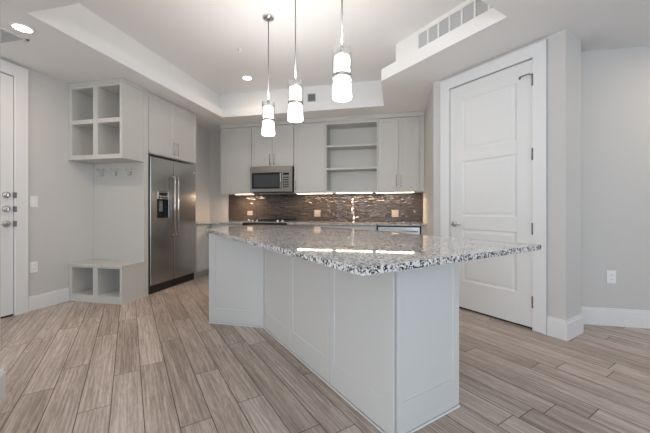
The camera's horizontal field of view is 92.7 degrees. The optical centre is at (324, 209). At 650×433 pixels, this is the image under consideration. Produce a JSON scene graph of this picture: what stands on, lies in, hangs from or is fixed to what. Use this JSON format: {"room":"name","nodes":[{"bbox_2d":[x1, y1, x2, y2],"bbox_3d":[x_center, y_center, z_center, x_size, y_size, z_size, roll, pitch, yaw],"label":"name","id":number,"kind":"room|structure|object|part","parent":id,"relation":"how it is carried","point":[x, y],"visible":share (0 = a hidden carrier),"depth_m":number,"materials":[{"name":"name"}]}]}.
{"room":"kitchen","nodes":[
{"label":"kitchen","id":0,"kind":"room"},
{"bbox_2d":[0,58,93,314],"bbox_3d":[-3.538,-0.220,2.566,0.150,2.680,7.750,0,0,13],"label":"wall","id":1,"kind":"structure","parent":0,"point":[61,227],"depth_m":3.68,"materials":[{"name":"grey paint"}]},
{"bbox_2d":[0,73,16,316],"bbox_3d":[-3.386,-0.155,2.849,0.110,2.510,0.919,0,0,13],"label":"door","id":2,"kind":"structure","parent":1,"relation":"in","point":[7,194],"depth_m":3.23,"materials":[{"name":"white paint"}]},
{"bbox_2d":[0,59,27,315],"bbox_3d":[-3.387,-0.207,2.842,0.023,2.655,1.145,0,0,13],"label":"trim","id":3,"kind":"structure","parent":1,"relation":"attached to","point":[20,74],"depth_m":3.33,"materials":[{"name":"white paint"}]},
{"bbox_2d":[30,261,37,272],"bbox_3d":[-3.252,0.636,3.465,0.011,0.124,0.076,0,0,13],"label":"wall outlet","id":4,"kind":"object","parent":1,"relation":"attached to","point":[33,265],"visible":1,"depth_m":3.46,"materials":[{"name":"white plastic"}]},
{"bbox_2d":[30,196,37,206],"bbox_3d":[-3.252,-0.095,3.465,0.011,0.124,0.076,0,0,13],"label":"wall switch","id":5,"kind":"object","parent":1,"relation":"attached to","point":[33,199],"visible":1,"depth_m":3.46,"materials":[{"name":"white plastic"}]},
{"bbox_2d":[28,287,68,311],"bbox_3d":[-3.214,1.038,3.618,0.018,0.165,0.435,0,0,13],"label":"baseboard","id":6,"kind":"structure","parent":1,"relation":"attached to","point":[35,302],"depth_m":3.59,"materials":[{"name":"white paint"}]},
{"bbox_2d":[68,78,143,163],"bbox_3d":[-2.744,-1.087,3.901,0.802,0.943,0.331,0,0,13],"label":"cubby","id":7,"kind":"object","parent":1,"relation":"attached to","point":[106,117],"visible":1,"depth_m":3.83,"materials":[{"name":"grey paint"}]},
{"bbox_2d":[72,117,119,129],"bbox_3d":[-2.740,-1.077,3.906,0.709,0.053,0.320,0,0,13],"label":"shelf","id":8,"kind":"object","parent":7,"relation":"attached to","point":[113,123],"depth_m":3.80,"materials":[{"name":"grey paint"}]},
{"bbox_3d":[-2.744,-1.539,3.901,0.802,0.038,0.331,0,0,13],"label":"crown","id":9,"kind":"part","parent":7,"relation":"part of","materials":[{"name":"grey paint"}]},
{"bbox_3d":[-2.746,-0.624,3.904,0.798,0.017,0.327,0,0,13],"label":"light rail","id":10,"kind":"part","parent":7,"relation":"part of","materials":[{"name":"grey paint"}]},
{"bbox_2d":[148,92,195,163],"bbox_3d":[-2.566,-1.152,4.625,0.830,0.808,1.005,0,0,13],"label":"upper cabinet","id":11,"kind":"object","parent":1,"relation":"attached to","point":[171,127],"visible":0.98,"depth_m":4.46,"materials":[{"name":"grey paint"}]},
{"bbox_3d":[-2.261,-1.144,4.296,0.020,0.776,0.488,0,0,13],"label":"door","id":12,"kind":"part","parent":11,"relation":"part of","materials":[{"name":"grey paint"}]},
{"bbox_3d":[-2.151,-1.144,4.784,0.020,0.776,0.504,0,0,13],"label":"door","id":13,"kind":"part","parent":11,"relation":"part of","materials":[{"name":"grey paint"}]},
{"bbox_2d":[190,125,209,220],"bbox_3d":[-2.564,-0.220,5.658,0.390,2.680,0.988,0,0,13],"label":"wall","id":14,"kind":"structure","parent":0,"point":[202,164],"depth_m":5.87,"materials":[{"name":"grey paint"}]},
{"bbox_2d":[210,130,422,221],"bbox_3d":[1.218,-0.220,5.382,8.190,2.680,0.163,0,0,13],"label":"wall","id":15,"kind":"structure","parent":0,"point":[370,207],"depth_m":5.65,"materials":[{"name":"tile"}]},
{"bbox_2d":[221,127,258,194],"bbox_3d":[-1.580,-0.892,5.772,0.609,1.195,0.327,0,0,13],"label":"upper cabinet","id":16,"kind":"object","parent":15,"relation":"attached to","point":[236,143],"visible":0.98,"depth_m":5.62,"materials":[{"name":"grey paint"}]},
{"bbox_2d":[252,124,293,166],"bbox_3d":[-0.898,-1.127,5.600,0.790,0.725,0.363,0,0,13],"label":"upper cabinet","id":17,"kind":"object","parent":15,"relation":"attached to","point":[278,149],"visible":0.83,"depth_m":5.45,"materials":[{"name":"grey paint"}]},
{"bbox_3d":[-1.119,-1.127,5.511,0.390,0.715,0.020,0,0,13],"label":"door","id":18,"kind":"part","parent":17,"relation":"part of","materials":[{"name":"grey paint"}]},
{"bbox_2d":[250,166,293,192],"bbox_3d":[-0.905,-0.534,5.561,0.780,0.452,0.443,0,0,13],"label":"microwave","id":19,"kind":"object","parent":17,"relation":"attached to","point":[270,179],"visible":0.99,"depth_m":5.39,"materials":[{"name":"silver metal"}]},
{"bbox_3d":[-0.649,-0.537,5.338,0.183,0.441,0.030,0,0,13],"label":"control panel","id":20,"kind":"part","parent":19,"relation":"part of","materials":[{"name":"silver metal"}]},
{"bbox_3d":[-0.736,-1.127,5.424,0.388,0.715,0.020,0,0,13],"label":"door","id":21,"kind":"part","parent":17,"relation":"part of","materials":[{"name":"grey paint"}]},
{"bbox_2d":[294,122,324,192],"bbox_3d":[-0.237,-0.892,5.451,0.556,1.195,0.363,0,0,13],"label":"upper cabinet","id":22,"kind":"object","parent":15,"relation":"attached to","point":[309,138],"visible":0.97,"depth_m":5.32,"materials":[{"name":"grey paint"}]},
{"bbox_2d":[296,193,331,193],"bbox_3d":[-0.182,-0.288,5.392,0.646,0.012,0.060,0,0,13],"label":"light","id":23,"kind":"object","parent":22,"relation":"attached to","point":[296,193],"visible":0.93,"depth_m":5.38,"materials":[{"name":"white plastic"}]},
{"bbox_2d":[314,210,320,216],"bbox_3d":[-0.137,0.060,5.600,0.115,0.120,0.008,0,0,13],"label":"outlet plate","id":24,"kind":"object","parent":15,"relation":"attached to","point":[317,213],"visible":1,"depth_m":5.60,"materials":[{"name":"beige plastic"}]},
{"bbox_2d":[325,119,377,193],"bbox_3d":[0.469,-0.892,5.310,0.880,1.195,0.327,0,0,13],"label":"upper cabinet","id":25,"kind":"object","parent":15,"relation":"attached to","point":[351,146],"visible":0.86,"depth_m":5.42,"materials":[{"name":"grey paint"}]},
{"bbox_3d":[0.469,-0.697,5.311,0.844,0.033,0.305,0,0,13],"label":"shelf","id":26,"kind":"part","parent":25,"relation":"part of","materials":[{"name":"grey paint"}]},
{"bbox_3d":[0.469,-1.077,5.311,0.844,0.033,0.305,0,0,13],"label":"shelf","id":27,"kind":"part","parent":25,"relation":"part of","materials":[{"name":"grey paint"}]},
{"bbox_2d":[392,210,398,216],"bbox_3d":[1.199,0.060,5.299,0.115,0.120,0.008,0,0,13],"label":"outlet plate","id":28,"kind":"object","parent":15,"relation":"attached to","point":[395,213],"visible":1,"depth_m":5.29,"materials":[{"name":"beige plastic"}]},
{"bbox_2d":[378,116,423,192],"bbox_3d":[1.249,-0.892,5.116,0.724,1.195,0.363,0,0,13],"label":"upper cabinet","id":29,"kind":"object","parent":15,"relation":"attached to","point":[400,140],"visible":1,"depth_m":4.97,"materials":[{"name":"grey paint"}]},
{"bbox_3d":[1.026,-0.891,5.027,0.320,1.185,0.020,0,0,13],"label":"door","id":30,"kind":"part","parent":29,"relation":"part of","materials":[{"name":"grey paint"}]},
{"bbox_2d":[375,192,413,192],"bbox_3d":[1.145,-0.288,5.093,0.625,0.012,0.060,0,0,13],"label":"light","id":31,"kind":"object","parent":29,"relation":"attached to","point":[375,192],"visible":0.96,"depth_m":5.08,"materials":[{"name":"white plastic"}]},
{"bbox_3d":[1.341,-0.891,4.956,0.318,1.185,0.020,0,0,13],"label":"door","id":32,"kind":"part","parent":29,"relation":"part of","materials":[{"name":"grey paint"}]},
{"bbox_2d":[0,273,649,432],"bbox_3d":[0.000,1.170,0.000,12.400,0.100,12.400,0,0,-32],"label":"floor","id":33,"kind":"structure","parent":0,"point":[153,363],"depth_m":2.07,"materials":[{"name":"brown wood"}]},
{"bbox_2d":[68,259,143,304],"bbox_3d":[-2.745,0.889,3.898,0.802,0.462,0.337,0,0,13],"label":"storage bench","id":34,"kind":"object","parent":33,"relation":"on","point":[119,282],"visible":1,"depth_m":3.83,"materials":[{"name":"grey paint"}]},
{"bbox_3d":[-2.780,1.110,3.750,0.800,0.020,0.016,0,0,13],"label":"plinth trim","id":35,"kind":"part","parent":34,"relation":"part of","materials":[{"name":"grey paint"}]},
{"bbox_2d":[94,89,148,296],"bbox_3d":[-2.700,-0.218,4.100,0.806,2.677,0.072,0,0,13],"label":"end panel","id":36,"kind":"object","parent":33,"relation":"on","point":[120,201],"visible":0.62,"depth_m":4.05,"materials":[{"name":"grey paint"}]},
{"bbox_2d":[148,156,195,294],"bbox_3d":[-2.542,0.203,4.615,0.851,1.835,0.983,0,0,13],"label":"refrigerator","id":37,"kind":"object","parent":33,"relation":"on","point":[171,184],"visible":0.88,"depth_m":4.44,"materials":[{"name":"silver metal"}]},
{"bbox_3d":[-2.284,0.145,4.306,0.070,1.720,0.440,0,0,13],"label":"freezer door","id":38,"kind":"part","parent":37,"relation":"part of","materials":[{"name":"silver metal"}]},
{"bbox_3d":[-2.276,-0.201,4.313,0.063,0.102,0.209,0,0,13],"label":"dispenser panel","id":39,"kind":"part","parent":37,"relation":"part of","materials":[{"name":"silver metal"}]},
{"bbox_3d":[-2.177,-0.055,4.460,0.071,0.890,0.026,0,0,13],"label":"handle","id":40,"kind":"part","parent":37,"relation":"part of","materials":[{"name":"silver metal"}]},
{"bbox_3d":[-2.161,-0.055,4.532,0.071,0.890,0.026,0,0,13],"label":"handle","id":41,"kind":"part","parent":37,"relation":"part of","materials":[{"name":"silver metal"}]},
{"bbox_3d":[-2.179,0.145,4.775,0.070,1.720,0.506,0,0,13],"label":"fridge door","id":42,"kind":"part","parent":37,"relation":"part of","materials":[{"name":"silver metal"}]},
{"bbox_2d":[194,224,210,277],"bbox_3d":[-2.162,0.678,5.559,0.432,0.883,0.964,0,0,13],"label":"base cabinet","id":43,"kind":"object","parent":33,"relation":"on","point":[202,237],"visible":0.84,"depth_m":5.21,"materials":[{"name":"grey paint"}]},
{"bbox_3d":[-2.068,0.636,5.197,0.020,0.752,0.290,0,0,13],"label":"door","id":44,"kind":"part","parent":43,"relation":"part of","materials":[{"name":"grey paint"}]},
{"bbox_2d":[211,224,241,233],"bbox_3d":[-1.617,0.678,5.610,0.649,0.883,0.645,0,0,13],"label":"base cabinet","id":45,"kind":"object","parent":33,"relation":"on","point":[212,225],"visible":0.03,"depth_m":5.36,"materials":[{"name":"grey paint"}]},
{"bbox_2d":[196,221,245,223],"bbox_3d":[-1.854,0.221,5.493,1.061,0.030,0.970,0,0,13],"label":"countertop","id":46,"kind":"structure","parent":45,"relation":"on","point":[197,222],"depth_m":5.33,"materials":[{"name":"grey stone"}]},
{"bbox_3d":[-1.663,0.320,5.336,0.610,0.130,0.020,0,0,13],"label":"drawer","id":47,"kind":"part","parent":45,"relation":"part of","materials":[{"name":"grey paint"}]},
{"bbox_2d":[242,218,296,224],"bbox_3d":[-0.933,0.608,5.420,0.780,0.905,0.696,0,0,13],"label":"range","id":48,"kind":"object","parent":33,"relation":"on","point":[262,221],"visible":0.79,"depth_m":5.24,"materials":[{"name":"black metal"}]},
{"bbox_2d":[244,221,296,222],"bbox_3d":[-0.929,0.208,5.437,0.760,0.024,0.600,0,0,13],"label":"cooktop","id":49,"kind":"object","parent":48,"relation":"in","point":[246,221],"depth_m":5.22,"materials":[{"name":"silver metal"}]},
{"bbox_2d":[288,224,376,230],"bbox_3d":[0.151,0.678,5.212,1.440,0.883,0.645,0,0,13],"label":"base cabinet","id":50,"kind":"object","parent":33,"relation":"on","point":[361,227],"visible":0.06,"depth_m":4.85,"materials":[{"name":"grey paint"}]},
{"bbox_3d":[0.090,0.320,4.941,0.476,0.130,0.020,0,0,13],"label":"drawer","id":51,"kind":"part","parent":50,"relation":"part of","materials":[{"name":"grey paint"}]},
{"bbox_2d":[287,221,426,225],"bbox_3d":[0.511,0.221,5.132,2.177,0.030,0.637,0,0,13],"label":"countertop","id":52,"kind":"structure","parent":50,"relation":"on","point":[297,222],"depth_m":4.92,"materials":[{"name":"grey stone"}]},
{"bbox_2d":[351,199,358,221],"bbox_3d":[0.504,0.005,5.237,0.113,0.402,0.212,0,0,13],"label":"faucet","id":53,"kind":"object","parent":52,"relation":"on","point":[352,208],"visible":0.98,"depth_m":5.30,"materials":[{"name":"silver metal"}]},
{"bbox_3d":[0.558,0.320,4.835,0.474,0.130,0.020,0,0,13],"label":"drawer","id":54,"kind":"part","parent":50,"relation":"part of","materials":[{"name":"grey paint"}]},
{"bbox_2d":[208,234,459,432],"bbox_3d":[-0.269,0.678,2.852,1.268,0.883,2.952,0,0,-32],"label":"kitchen island","id":55,"kind":"object","parent":33,"relation":"on","point":[388,342],"visible":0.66,"depth_m":1.75,"materials":[{"name":"grey paint"}]},
{"bbox_3d":[-0.866,1.116,3.007,0.592,0.008,0.013,0,0,13],"label":"shoe moulding","id":56,"kind":"part","parent":55,"relation":"part of","materials":[{"name":"white paint"}]},
{"bbox_3d":[-0.865,0.672,3.019,0.584,0.871,0.020,0,0,13],"label":"wing panel","id":57,"kind":"part","parent":55,"relation":"part of","materials":[{"name":"grey paint"}]},
{"bbox_3d":[-0.422,0.672,2.707,0.020,0.871,0.557,0,0,-32],"label":"panel","id":58,"kind":"part","parent":55,"relation":"part of","materials":[{"name":"grey paint"}]},
{"bbox_3d":[-0.117,0.672,2.225,0.020,0.871,0.571,0,0,-32],"label":"panel","id":59,"kind":"part","parent":55,"relation":"part of","materials":[{"name":"grey paint"}]},
{"bbox_3d":[0.091,1.116,2.352,0.523,0.008,1.721,0,0,-32],"label":"shoe moulding","id":60,"kind":"part","parent":55,"relation":"part of","materials":[{"name":"white paint"}]},
{"bbox_3d":[0.190,0.672,1.740,0.020,0.871,0.565,0,0,-32],"label":"panel","id":61,"kind":"part","parent":55,"relation":"part of","materials":[{"name":"grey paint"}]},
{"bbox_2d":[206,225,540,275],"bbox_3d":[-0.198,0.221,2.896,1.360,0.030,3.377,0,0,-32],"label":"island countertop","id":62,"kind":"structure","parent":55,"relation":"on","point":[359,252],"depth_m":1.80,"materials":[{"name":"grey stone"}]},
{"bbox_3d":[0.545,0.672,1.642,0.514,0.871,0.020,0,0,-32],"label":"panel","id":63,"kind":"part","parent":55,"relation":"part of","materials":[{"name":"grey paint"}]},
{"bbox_2d":[377,225,420,234],"bbox_3d":[1.174,0.670,4.961,0.658,0.860,0.665,0,0,13],"label":"dishwasher","id":64,"kind":"object","parent":33,"relation":"on","point":[397,229],"visible":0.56,"depth_m":4.66,"materials":[{"name":"silver metal"}]},
{"bbox_3d":[1.106,0.320,4.656,0.550,0.019,0.040,0,0,13],"label":"handle","id":65,"kind":"part","parent":64,"relation":"part of","materials":[{"name":"silver metal"}]},
{"bbox_2d":[0,0,649,130],"bbox_3d":[-0.033,-1.865,-0.146,8.600,0.610,11.700,0,0,13],"label":"ceiling","id":66,"kind":"structure","parent":0,"point":[185,53],"depth_m":3.38,"materials":[{"name":"white paint"}]},
{"bbox_2d":[0,27,29,44],"bbox_3d":[-2.959,-1.556,2.676,0.410,0.008,0.440,0,0,13],"label":"ceiling vent","id":67,"kind":"object","parent":66,"relation":"in","point":[6,36],"visible":1,"depth_m":2.81,"materials":[{"name":"white metal"}]},
{"bbox_2d":[9,22,35,33],"bbox_3d":[-2.590,-1.556,2.654,0.168,0.008,0.168,0,0,13],"label":"recessed light","id":68,"kind":"object","parent":66,"relation":"in","point":[17,26],"visible":1,"depth_m":2.64,"materials":[{"name":"white glass"}]},
{"bbox_2d":[242,75,252,79],"bbox_3d":[-1.188,-2.016,4.737,0.168,0.008,0.168,0,0,13],"label":"recessed light","id":69,"kind":"object","parent":66,"relation":"in","point":[245,77],"visible":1,"depth_m":4.72,"materials":[{"name":"white paint"}]},
{"bbox_2d":[262,14,274,135],"bbox_3d":[-0.594,-1.403,3.251,0.134,1.231,0.134,0,0,-32],"label":"pendant lamp","id":70,"kind":"object","parent":66,"relation":"hanging from","point":[268,129],"visible":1,"depth_m":3.21,"materials":[{"name":"white glass"}]},
{"bbox_3d":[-0.594,-1.012,3.251,0.106,0.122,0.106,0,0,-32],"label":"lamp shade","id":71,"kind":"part","parent":70,"relation":"part of","materials":[{"name":"white glass"}]},
{"bbox_3d":[-0.594,-1.564,3.251,0.011,0.862,0.011,0,0,-32],"label":"stem","id":72,"kind":"part","parent":70,"relation":"part of","materials":[{"name":"grey metal"}]},
{"bbox_3d":[-0.594,-0.861,3.251,0.134,0.146,0.134,0,0,-32],"label":"lamp shade","id":73,"kind":"part","parent":70,"relation":"part of","materials":[{"name":"white glass"}]},
{"bbox_2d":[288,0,302,122],"bbox_3d":[-0.260,-1.403,2.722,0.134,1.233,0.134,0,0,-32],"label":"pendant lamp","id":74,"kind":"object","parent":66,"relation":"hanging from","point":[295,113],"visible":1,"depth_m":2.68,"materials":[{"name":"white glass"}]},
{"bbox_3d":[-0.260,-1.010,2.722,0.106,0.122,0.106,0,0,-32],"label":"lamp shade","id":75,"kind":"part","parent":74,"relation":"part of","materials":[{"name":"white glass"}]},
{"bbox_3d":[-0.260,-1.563,2.722,0.011,0.864,0.011,0,0,-32],"label":"stem","id":76,"kind":"part","parent":74,"relation":"part of","materials":[{"name":"silver metal"}]},
{"bbox_3d":[-0.260,-0.859,2.722,0.134,0.146,0.134,0,0,-32],"label":"lamp shade","id":77,"kind":"part","parent":74,"relation":"part of","materials":[{"name":"white glass"}]},
{"bbox_2d":[307,93,315,101],"bbox_3d":[-0.219,-1.833,5.056,0.140,0.135,0.010,0,0,13],"label":"ceiling vent","id":78,"kind":"object","parent":66,"relation":"in","point":[311,97],"visible":0.99,"depth_m":5.05,"materials":[{"name":"grey metal"}]},
{"bbox_2d":[332,0,351,101],"bbox_3d":[0.117,-1.391,2.127,0.134,1.255,0.134,0,0,-32],"label":"pendant lamp","id":79,"kind":"object","parent":66,"relation":"hanging from","point":[342,75],"visible":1,"depth_m":2.08,"materials":[{"name":"white glass"}]},
{"bbox_3d":[0.117,-0.988,2.127,0.106,0.122,0.106,0,0,-32],"label":"lamp shade","id":80,"kind":"part","parent":79,"relation":"part of","materials":[{"name":"white glass"}]},
{"bbox_3d":[0.117,-1.552,2.127,0.011,0.886,0.011,0,0,-32],"label":"stem","id":81,"kind":"part","parent":79,"relation":"part of","materials":[{"name":"grey metal"}]},
{"bbox_3d":[0.117,-0.837,2.127,0.134,0.146,0.134,0,0,-32],"label":"lamp shade","id":82,"kind":"part","parent":79,"relation":"part of","materials":[{"name":"white glass"}]},
{"bbox_2d":[417,0,492,48],"bbox_3d":[1.335,-1.867,3.021,0.014,0.229,1.104,0,0,-32],"label":"ceiling vent","id":83,"kind":"object","parent":66,"relation":"in","point":[473,8],"visible":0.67,"depth_m":3.12,"materials":[{"name":"white metal"}]},
{"bbox_2d":[423,81,438,235],"bbox_3d":[1.543,-0.220,4.480,0.120,2.680,1.480,0,0,13],"label":"wall","id":84,"kind":"structure","parent":0,"point":[431,118],"depth_m":3.99,"materials":[{"name":"grey paint"}]},
{"bbox_2d":[220,111,424,128],"bbox_3d":[-0.169,-1.525,5.299,3.577,0.068,0.056,0,0,13],"label":"trim","id":85,"kind":"structure","parent":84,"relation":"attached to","point":[418,113],"depth_m":5.20,"materials":[{"name":"grey paint"}]},
{"bbox_2d":[421,226,425,234],"bbox_3d":[1.542,0.678,4.916,0.071,0.883,0.610,0,0,13],"label":"trim","id":86,"kind":"structure","parent":84,"relation":"attached to","point":[423,228],"depth_m":4.62,"materials":[{"name":"grey paint"}]},
{"bbox_2d":[439,29,580,319],"bbox_3d":[1.852,-0.220,3.330,0.330,2.680,1.350,0,0,-32],"label":"wall","id":87,"kind":"structure","parent":0,"point":[563,47],"depth_m":2.73,"materials":[{"name":"grey paint"}]},
{"bbox_2d":[450,59,532,326],"bbox_3d":[1.696,-0.155,3.248,0.111,2.510,0.900,0,0,-32],"label":"door","id":88,"kind":"structure","parent":87,"relation":"in","point":[491,150],"depth_m":3.19,"materials":[{"name":"white paint"}]},
{"bbox_2d":[440,39,546,334],"bbox_3d":[1.692,-0.206,3.254,0.023,2.652,1.117,0,0,-32],"label":"trim","id":89,"kind":"structure","parent":87,"relation":"attached to","point":[537,52],"depth_m":2.86,"materials":[{"name":"white paint"}]},
{"bbox_2d":[459,306,531,328],"bbox_3d":[1.837,1.112,3.345,0.280,0.016,0.893,0,0,-32],"label":"trim","id":90,"kind":"structure","parent":87,"relation":"attached to","point":[459,306],"depth_m":3.19,"materials":[{"name":"rubber"}]},
{"bbox_2d":[547,313,583,340],"bbox_3d":[2.176,1.035,2.805,0.353,0.170,0.153,0,0,-32],"label":"baseboard","id":91,"kind":"structure","parent":87,"relation":"attached to","point":[568,329],"depth_m":2.72,"materials":[{"name":"white paint"}]},
{"bbox_2d":[581,45,649,309],"bbox_3d":[3.630,-0.220,2.872,2.380,2.680,0.120,0,0,13],"label":"wall","id":92,"kind":"structure","parent":0,"point":[615,83],"depth_m":3.00,"materials":[{"name":"grey paint"}]},
{"bbox_2d":[607,270,615,283],"bbox_3d":[2.770,0.648,2.999,0.076,0.124,0.011,0,0,13],"label":"wall outlet","id":93,"kind":"object","parent":92,"relation":"attached to","point":[611,275],"visible":1,"depth_m":3.00,"materials":[{"name":"white plastic"}]},
{"bbox_2d":[581,306,649,328],"bbox_3d":[3.571,1.035,2.815,2.210,0.170,0.018,0,0,13],"label":"baseboard","id":94,"kind":"structure","parent":92,"relation":"attached to","point":[632,318],"depth_m":2.98,"materials":[{"name":"white paint"}]},
{"bbox_3d":[-1.763,-0.220,1.432,0.150,2.680,0.905,0,0,-32],"label":"wall","id":95,"kind":"structure","parent":0,"visible":0},
{"bbox_2d":[0,369,5,402],"bbox_3d":[-1.769,1.038,1.439,0.188,0.165,0.923,0,0,-32],"label":"baseboard","id":96,"kind":"structure","parent":95,"relation":"attached to","point":[2,373],"depth_m":1.84,"materials":[{"name":"white paint"}]}
]}

